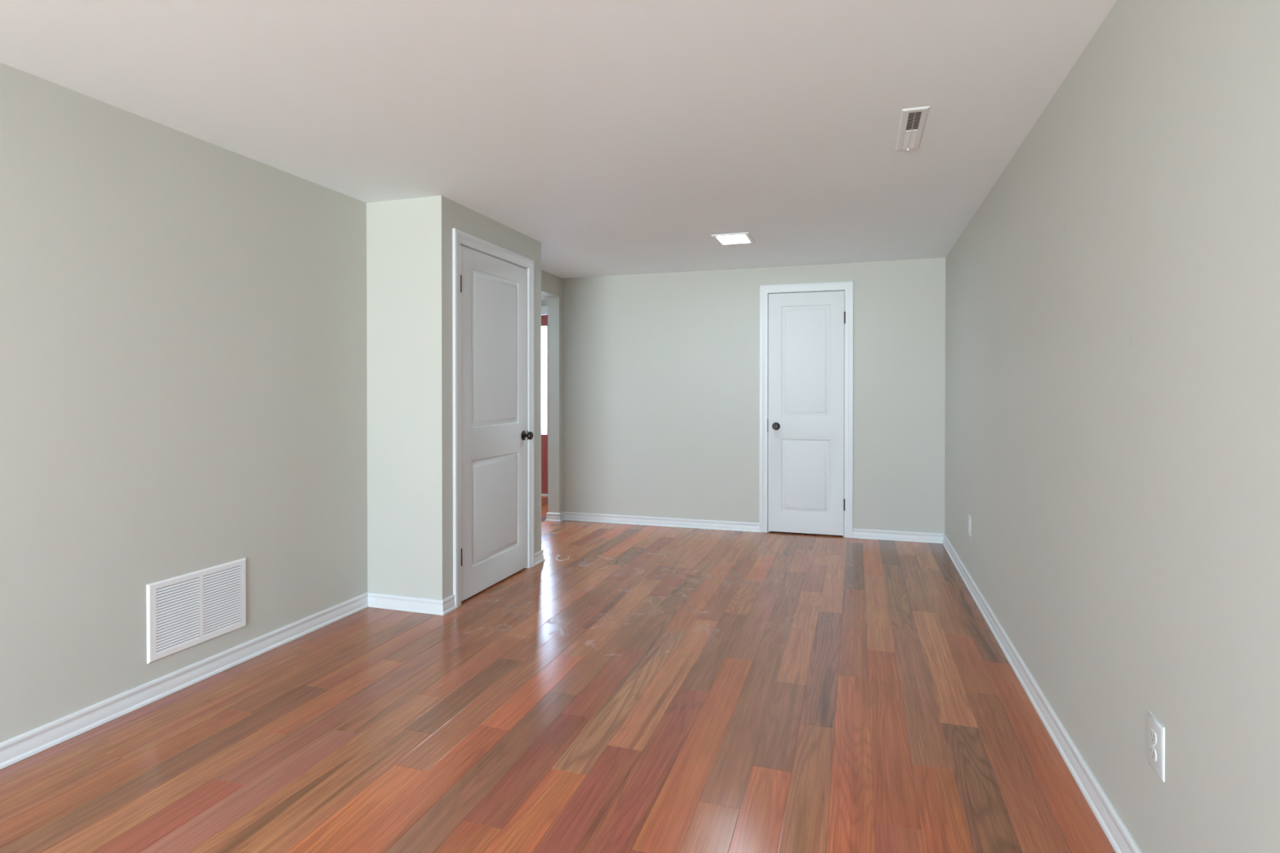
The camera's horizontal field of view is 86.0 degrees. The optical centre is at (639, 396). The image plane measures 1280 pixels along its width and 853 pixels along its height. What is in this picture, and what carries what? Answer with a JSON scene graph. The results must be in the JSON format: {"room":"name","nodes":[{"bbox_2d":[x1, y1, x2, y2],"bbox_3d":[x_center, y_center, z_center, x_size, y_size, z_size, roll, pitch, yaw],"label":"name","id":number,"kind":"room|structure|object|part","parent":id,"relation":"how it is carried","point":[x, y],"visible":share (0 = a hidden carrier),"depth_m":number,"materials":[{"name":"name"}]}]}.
{"room":"empty basement room","nodes":[
{"label":"empty basement room","id":0,"kind":"room"},
{"bbox_2d":[0,62,563,742],"bbox_3d":[-2.153,0.064,2.033,0.115,2.266,11.820,0,0,18],"label":"wall","id":1,"kind":"structure","parent":0,"point":[184,382],"depth_m":2.68,"materials":[{"name":"beige paint"}]},
{"bbox_2d":[146,557,245,663],"bbox_3d":[-1.829,0.878,2.856,0.011,0.306,0.447,0,0,18],"label":"air vent","id":2,"kind":"object","parent":1,"relation":"in","point":[184,611],"visible":1,"depth_m":2.83,"materials":[{"name":"white metal"}]},
{"bbox_2d":[0,591,456,769],"bbox_3d":[-2.428,1.162,0.146,0.502,0.076,7.799,0,0,18],"label":"baseboard","id":3,"kind":"structure","parent":1,"relation":"attached to","point":[13,750],"depth_m":2.81,"materials":[{"name":"white wood"}]},
{"bbox_2d":[366,195,453,599],"bbox_3d":[-1.282,0.051,3.816,0.493,2.266,0.115,0,0,18],"label":"wall","id":4,"kind":"structure","parent":0,"point":[410,327],"depth_m":3.75,"materials":[{"name":"beige paint"}]},
{"bbox_2d":[453,200,541,553],"bbox_3d":[-0.919,0.047,4.339,0.115,2.266,1.104,0,0,18],"label":"wall","id":5,"kind":"structure","parent":0,"point":[469,221],"depth_m":4.75,"materials":[{"name":"beige paint"}]},
{"bbox_2d":[452,227,534,608],"bbox_3d":[-0.910,0.121,4.258,0.181,2.099,0.973,0,0,18],"label":"door","id":6,"kind":"structure","parent":5,"relation":"in","point":[493,284],"depth_m":4.20,"materials":[{"name":"white paint"}]},
{"bbox_3d":[-0.743,0.264,4.578,0.055,0.056,0.056,0,0,18],"label":"knob","id":7,"kind":"part","parent":6,"relation":"part of","materials":[{"name":"grey metal"}]},
{"bbox_2d":[541,299,547,306],"bbox_3d":[-1.226,0.020,8.001,1.942,2.266,0.120,0,0,18],"label":"wall","id":8,"kind":"structure","parent":0,"point":[544,302],"depth_m":7.89,"materials":[{"name":"beige paint"}]},
{"bbox_2d":[541,305,547,495],"bbox_3d":[-1.381,0.052,8.040,1.059,2.182,0.140,0,0,18],"label":"door","id":9,"kind":"structure","parent":8,"relation":"in","point":[544,308],"depth_m":7.93,"materials":[{"name":"red paint"}]},
{"bbox_3d":[-1.398,0.052,7.983,1.059,2.181,0.018,0,0,18],"label":"casing","id":10,"kind":"part","parent":9,"relation":"part of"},
{"bbox_2d":[0,495,1115,852],"bbox_3d":[-1.378,1.217,2.096,5.414,0.060,12.450,0,0,18],"label":"floor","id":11,"kind":"structure","parent":0,"point":[630,688],"depth_m":2.42,"materials":[{"name":"brown wood"}]},
{"bbox_2d":[0,0,1116,299],"bbox_3d":[-1.437,-1.113,1.861,5.434,0.100,11.940,0,0,18],"label":"ceiling","id":12,"kind":"structure","parent":0,"point":[619,137],"depth_m":2.44,"materials":[{"name":"white paint"}]},
{"bbox_2d":[711,232,755,245],"bbox_3d":[0.644,-1.079,4.713,0.248,0.010,0.302,0,0,18],"label":"recessed light","id":13,"kind":"object","parent":12,"relation":"in","point":[739,237],"visible":1,"depth_m":4.70,"materials":[{"name":"white plastic"}]},
{"bbox_2d":[717,235,750,244],"bbox_3d":[0.644,-1.079,4.713,0.188,0.002,0.252,0,0,18],"label":"diffuser","id":14,"kind":"object","parent":13,"relation":"attached to","point":[722,239],"depth_m":4.73,"materials":[{"name":"white plastic"}]},
{"bbox_2d":[895,106,929,151],"bbox_3d":[1.089,-1.062,2.756,0.097,0.014,0.453,0,0,18],"label":"ceiling vent","id":15,"kind":"object","parent":12,"relation":"in","point":[913,121],"visible":1,"depth_m":2.73,"materials":[{"name":"white metal"}]},
{"bbox_2d":[562,257,945,533],"bbox_3d":[0.860,0.035,5.951,3.274,2.266,0.115,0,0,18],"label":"wall","id":16,"kind":"structure","parent":0,"point":[661,370],"depth_m":5.95,"materials":[{"name":"beige paint"}]},
{"bbox_2d":[545,511,759,532],"bbox_3d":[0.273,1.113,6.725,1.959,0.076,1.426,0,0,18],"label":"baseboard","id":17,"kind":"structure","parent":16,"relation":"attached to","point":[563,516],"depth_m":6.12,"materials":[{"name":"white wood"}]},
{"bbox_2d":[759,280,853,537],"bbox_3d":[1.389,0.110,5.749,0.760,2.099,0.181,0,0,18],"label":"door","id":18,"kind":"structure","parent":16,"relation":"in","point":[806,330],"depth_m":5.72,"materials":[{"name":"white paint"}]},
{"bbox_3d":[1.139,0.255,5.763,0.056,0.056,0.055,0,0,18],"label":"knob","id":19,"kind":"part","parent":18,"relation":"part of","materials":[{"name":"grey metal"}]},
{"bbox_2d":[944,0,1279,852],"bbox_3d":[0.898,0.076,0.438,0.120,2.266,10.615,0,0,18],"label":"wall","id":20,"kind":"structure","parent":0,"point":[1113,297],"depth_m":1.64,"materials":[{"name":"beige paint"}]},
{"bbox_2d":[968,514,970,536],"bbox_3d":[2.021,0.793,4.213,0.009,0.124,0.086,0,0,18],"label":"wall outlet","id":21,"kind":"object","parent":20,"relation":"attached to","point":[969,516],"visible":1,"depth_m":4.19,"materials":[{"name":"white plastic"}]},
{"bbox_2d":[852,528,1141,852],"bbox_3d":[0.509,1.159,0.569,0.695,0.076,10.375,0,0,18],"label":"baseboard","id":22,"kind":"structure","parent":20,"relation":"attached to","point":[1119,837],"depth_m":2.50,"materials":[{"name":"white wood"}]},
{"bbox_2d":[1147,710,1164,782],"bbox_3d":[1.192,0.808,1.589,0.009,0.124,0.086,0,0,18],"label":"wall outlet","id":23,"kind":"object","parent":20,"relation":"attached to","point":[1156,730],"visible":1,"depth_m":1.57,"materials":[{"name":"white plastic"}]},
{"bbox_2d":[1149,745,1156,761],"bbox_3d":[1.189,0.828,1.589,0.003,0.028,0.034,0,0,18],"label":"receptacle","id":24,"kind":"object","parent":23,"relation":"attached to","point":[1153,748],"depth_m":1.59,"materials":[{"name":"white plastic"}]},
{"bbox_2d":[1149,728,1156,744],"bbox_3d":[1.189,0.789,1.589,0.003,0.028,0.034,0,0,18],"label":"receptacle","id":25,"kind":"object","parent":23,"relation":"attached to","point":[1153,732],"depth_m":1.59,"materials":[{"name":"white plastic"}]},
{"bbox_3d":[-1.925,0.041,5.176,2.311,2.266,0.115,0,0,18],"label":"wall","id":26,"kind":"structure","parent":0,"visible":0},
{"bbox_2d":[534,550,545,565],"bbox_3d":[-1.863,1.125,5.161,2.444,0.076,0.160,0,0,18],"label":"baseboard","id":27,"kind":"structure","parent":26,"relation":"attached to","point":[539,556],"depth_m":4.79,"materials":[{"name":"white wood"}]},
{"label":"outside","id":28,"kind":"structure","parent":0,"visible":0},
{"bbox_2d":[541,427,546,434],"bbox_3d":[2.410,1.523,17.603,22.000,0.100,19.400,0,0,18],"label":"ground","id":29,"kind":"structure","parent":28,"point":[544,430],"depth_m":27.52,"materials":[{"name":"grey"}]}
]}

